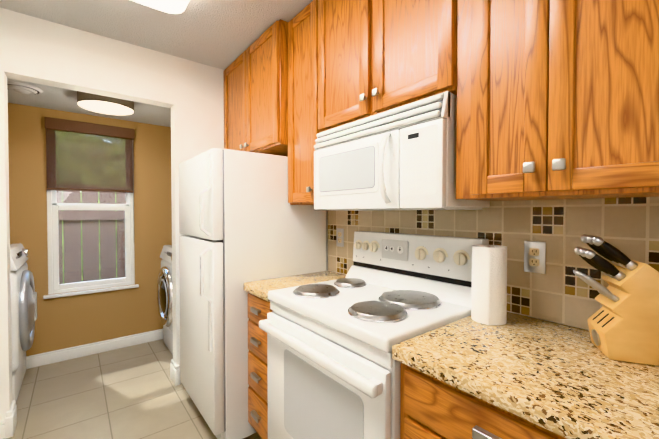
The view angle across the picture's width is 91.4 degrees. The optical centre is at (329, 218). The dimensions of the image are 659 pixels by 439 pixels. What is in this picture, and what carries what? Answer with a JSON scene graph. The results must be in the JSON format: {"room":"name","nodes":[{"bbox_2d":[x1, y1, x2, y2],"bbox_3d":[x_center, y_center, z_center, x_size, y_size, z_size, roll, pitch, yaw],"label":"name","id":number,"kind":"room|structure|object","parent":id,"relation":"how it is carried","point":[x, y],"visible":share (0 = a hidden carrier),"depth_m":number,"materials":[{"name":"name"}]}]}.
{"room":"kitchen","nodes":[
{"label":"kitchen","id":0,"kind":"room"},
{"bbox_2d":[7,78,170,126],"bbox_3d":[-1.984,-1.130,2.587,2.800,0.380,1.040,-1,1,-38],"label":"ceiling","id":1,"kind":"structure","parent":0,"point":[56,98],"depth_m":2.69,"materials":[{"name":"white paint"}]},
{"bbox_2d":[7,81,42,94],"bbox_3d":[-2.208,-0.919,2.310,0.230,0.031,0.230,-1,1,-38],"label":"ceiling vent","id":2,"kind":"object","parent":1,"relation":"in","point":[17,87],"visible":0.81,"depth_m":2.28,"materials":[{"name":"grey"}]},
{"bbox_2d":[77,91,133,115],"bbox_3d":[-1.719,-0.891,2.482,0.360,0.093,0.360,-1,1,-38],"label":"light","id":3,"kind":"object","parent":1,"relation":"attached to","point":[101,104],"visible":0.73,"depth_m":2.42,"materials":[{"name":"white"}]},
{"bbox_2d":[8,103,171,355],"bbox_3d":[-2.276,0.159,2.977,2.600,2.210,0.100,-1,1,-38],"label":"wall","id":4,"kind":"structure","parent":0,"point":[69,321],"depth_m":2.96,"materials":[{"name":"brown paint"}]},
{"bbox_2d":[47,190,134,294],"bbox_3d":[-2.220,-0.097,3.023,0.650,1.520,0.086,-1,1,-38],"label":"window","id":5,"kind":"structure","parent":4,"relation":"in","point":[53,244],"depth_m":2.97,"materials":[{"name":"white"}]},
{"bbox_2d":[44,117,134,222],"bbox_3d":[-2.168,-0.305,2.953,0.658,1.118,0.055,-1,1,-38],"label":"window shade","id":6,"kind":"object","parent":5,"relation":"attached to","point":[85,156],"visible":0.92,"depth_m":2.93,"materials":[{"name":"brown"}]},
{"bbox_2d":[43,284,138,298],"bbox_3d":[-2.181,0.678,2.986,0.710,0.027,0.039,-1,1,-38],"label":"window sill","id":7,"kind":"structure","parent":4,"relation":"attached to","point":[88,291],"depth_m":2.95,"materials":[{"name":"white wood"}]},
{"bbox_2d":[26,329,162,368],"bbox_3d":[-2.240,1.212,2.950,2.598,0.105,0.014,-1,1,-38],"label":"baseboard","id":8,"kind":"structure","parent":4,"relation":"attached to","point":[36,360],"depth_m":2.97,"materials":[{"name":"white wood"}]},
{"bbox_2d":[0,8,223,420],"bbox_3d":[-1.623,0.033,2.152,2.600,2.490,0.120,-1,1,-38],"label":"wall","id":9,"kind":"structure","parent":0,"point":[189,93],"depth_m":2.16,"materials":[{"name":"white paint"}]},
{"bbox_2d":[0,405,16,438],"bbox_3d":[-2.224,1.212,1.619,0.911,0.150,0.040,-1,1,-38],"label":"baseboard","id":10,"kind":"structure","parent":9,"relation":"attached to","point":[8,426],"depth_m":1.88,"materials":[{"name":"white wood"}]},
{"bbox_2d":[6,339,261,438],"bbox_3d":[-0.592,1.349,0.874,2.800,0.100,5.520,-1,1,-38],"label":"floor","id":11,"kind":"structure","parent":0,"point":[132,392],"depth_m":2.25,"materials":[{"name":"tile"}]},
{"bbox_2d":[10,243,36,400],"bbox_3d":[-2.514,0.745,2.188,0.765,1.064,0.685,-1,1,-38],"label":"washer","id":12,"kind":"object","parent":11,"relation":"on","point":[23,306],"visible":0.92,"depth_m":2.21,"materials":[{"name":"white metal"}]},
{"bbox_2d":[157,245,172,354],"bbox_3d":[-1.229,0.766,3.144,0.760,0.989,0.685,-1,1,-38],"label":"dryer","id":13,"kind":"object","parent":11,"relation":"on","point":[164,291],"visible":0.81,"depth_m":2.91,"materials":[{"name":"white metal"}]},
{"bbox_2d":[179,148,325,438],"bbox_3d":[-0.567,0.439,2.230,0.826,1.674,0.725,-1,1,-38],"label":"fridge","id":14,"kind":"object","parent":11,"relation":"on","point":[242,220],"visible":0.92,"depth_m":1.85,"materials":[{"name":"white painted metal"},{"name":"grey plastic"}]},
{"bbox_2d":[243,271,345,438],"bbox_3d":[-0.154,0.823,1.886,0.624,0.918,0.330,-1,1,-38],"label":"base cabinet","id":15,"kind":"object","parent":11,"relation":"on","point":[259,309],"visible":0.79,"depth_m":1.73,"materials":[{"name":"brown wood"}]},
{"bbox_2d":[259,231,488,438],"bbox_3d":[0.162,0.687,1.435,0.683,1.205,0.761,-1,1,-38],"label":"stove","id":16,"kind":"object","parent":11,"relation":"on","point":[333,369],"visible":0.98,"depth_m":1.29,"materials":[{"name":"white metal"}]},
{"bbox_2d":[400,364,555,438],"bbox_3d":[0.617,0.860,0.935,0.596,0.876,0.588,-1,1,-38],"label":"base cabinet","id":17,"kind":"object","parent":11,"relation":"on","point":[429,409],"depth_m":0.84,"materials":[{"name":"brown wood"}]},
{"bbox_2d":[392,312,658,438],"bbox_3d":[0.818,0.405,0.659,0.618,0.040,1.258,-1,1,-38],"label":"countertop","id":18,"kind":"structure","parent":17,"relation":"on","point":[550,376],"depth_m":0.79,"materials":[{"name":"beige stone"}]},
{"bbox_2d":[471,245,506,324],"bbox_3d":[0.585,0.239,1.182,0.116,0.272,0.116,-1,1,-38],"label":"paper towel","id":19,"kind":"object","parent":18,"relation":"on","point":[489,288],"visible":1,"depth_m":1.13,"materials":[{"name":"paper"},{"name":"cardboard"}]},
{"bbox_2d":[573,234,658,365],"bbox_3d":[0.859,0.215,0.883,0.291,0.330,0.125,0,1,22],"label":"knife block","id":20,"kind":"object","parent":18,"relation":"on","point":[623,322],"visible":1,"depth_m":0.85,"materials":[{"name":"brown wood"}]},
{"bbox_2d":[0,0,312,69],"bbox_3d":[-0.269,-1.233,0.422,2.800,0.100,4.480,-1,1,-38],"label":"ceiling","id":21,"kind":"structure","parent":0,"point":[222,34],"depth_m":1.98,"materials":[{"name":"white paint"}]},
{"bbox_2d":[132,0,189,13],"bbox_3d":[-0.748,-1.152,1.100,0.750,0.084,1.235,-1,1,-38],"label":"kitchen ceiling light","id":22,"kind":"object","parent":21,"relation":"attached to","point":[174,6],"visible":1,"depth_m":1.69,"materials":[{"name":"white plastic"}]},
{"bbox_2d":[326,210,586,329],"bbox_3d":[0.789,0.047,1.283,0.100,2.490,4.480,-1,1,-38],"label":"wall","id":23,"kind":"structure","parent":0,"point":[345,274],"depth_m":2.22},
{"bbox_2d":[223,19,287,156],"bbox_3d":[-0.453,-0.838,2.410,0.423,0.754,0.900,-1,1,-38],"label":"upper cabinet","id":24,"kind":"object","parent":23,"relation":"attached to","point":[255,76],"visible":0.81,"depth_m":2.15,"materials":[{"name":"brown wood"}]},
{"bbox_2d":[288,0,320,204],"bbox_3d":[-0.048,-0.644,1.955,0.358,1.126,0.312,-1,1,-38],"label":"upper cabinet","id":25,"kind":"object","parent":23,"relation":"attached to","point":[303,130],"visible":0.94,"depth_m":1.86,"materials":[{"name":"brown wood"}]},
{"bbox_2d":[318,0,456,131],"bbox_3d":[0.297,-0.829,1.516,0.358,0.740,0.792,-1,1,-38],"label":"upper cabinet","id":26,"kind":"object","parent":23,"relation":"attached to","point":[376,56],"visible":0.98,"depth_m":1.38,"materials":[{"name":"brown wood"}]},
{"bbox_2d":[314,91,489,210],"bbox_3d":[0.269,-0.245,1.505,0.410,0.416,0.766,-1,1,-38],"label":"microwave","id":27,"kind":"object","parent":26,"relation":"attached to","point":[403,157],"visible":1,"depth_m":1.27,"materials":[{"name":"white plastic"},{"name":"white painted metal"},{"name":"glass"}]},
{"bbox_2d":[328,197,658,329],"bbox_3d":[0.724,0.151,1.280,0.008,0.446,2.354,-1,1,-38],"label":"backsplash","id":28,"kind":"structure","parent":23,"relation":"attached to","point":[560,291],"depth_m":1.18,"materials":[{"name":"tile"}]},
{"bbox_2d":[336,228,343,246],"bbox_3d":[0.068,0.127,2.093,0.008,0.118,0.072,-1,1,-38],"label":"electrical outlet","id":29,"kind":"object","parent":28,"relation":"attached to","point":[340,237],"visible":1,"depth_m":2.09,"materials":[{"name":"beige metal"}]},
{"bbox_2d":[524,241,545,273],"bbox_3d":[0.770,0.147,1.208,0.008,0.118,0.072,-1,1,-38],"label":"electrical outlet","id":30,"kind":"object","parent":28,"relation":"attached to","point":[534,256],"visible":1,"depth_m":1.21,"materials":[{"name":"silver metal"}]},
{"bbox_2d":[456,0,658,200],"bbox_3d":[0.754,-0.627,0.944,0.358,1.126,0.670,-1,1,-38],"label":"upper cabinet","id":31,"kind":"object","parent":23,"relation":"attached to","point":[557,99],"visible":1,"depth_m":0.88,"materials":[{"name":"brown wood"}]},
{"label":"outside","id":32,"kind":"structure","parent":0,"visible":0},
{"bbox_3d":[-3.396,1.863,5.947,14.000,0.100,5.900,-1,1,-38],"label":"ground","id":33,"kind":"structure","parent":32,"visible":0},
{"bbox_2d":[62,191,116,283],"bbox_3d":[-3.057,-1.979,5.455,14.000,7.600,1.410,-1,1,-38],"label":"foliage","id":34,"kind":"object","parent":33,"relation":"on","point":[81,241],"depth_m":4.37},
{"bbox_2d":[56,190,125,283],"bbox_3d":[-2.643,0.681,4.335,7.200,2.320,0.150,-1,1,-38],"label":"fence","id":35,"kind":"object","parent":33,"relation":"on","point":[89,240],"depth_m":4.05,"materials":[{"name":"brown wood"}]}
]}

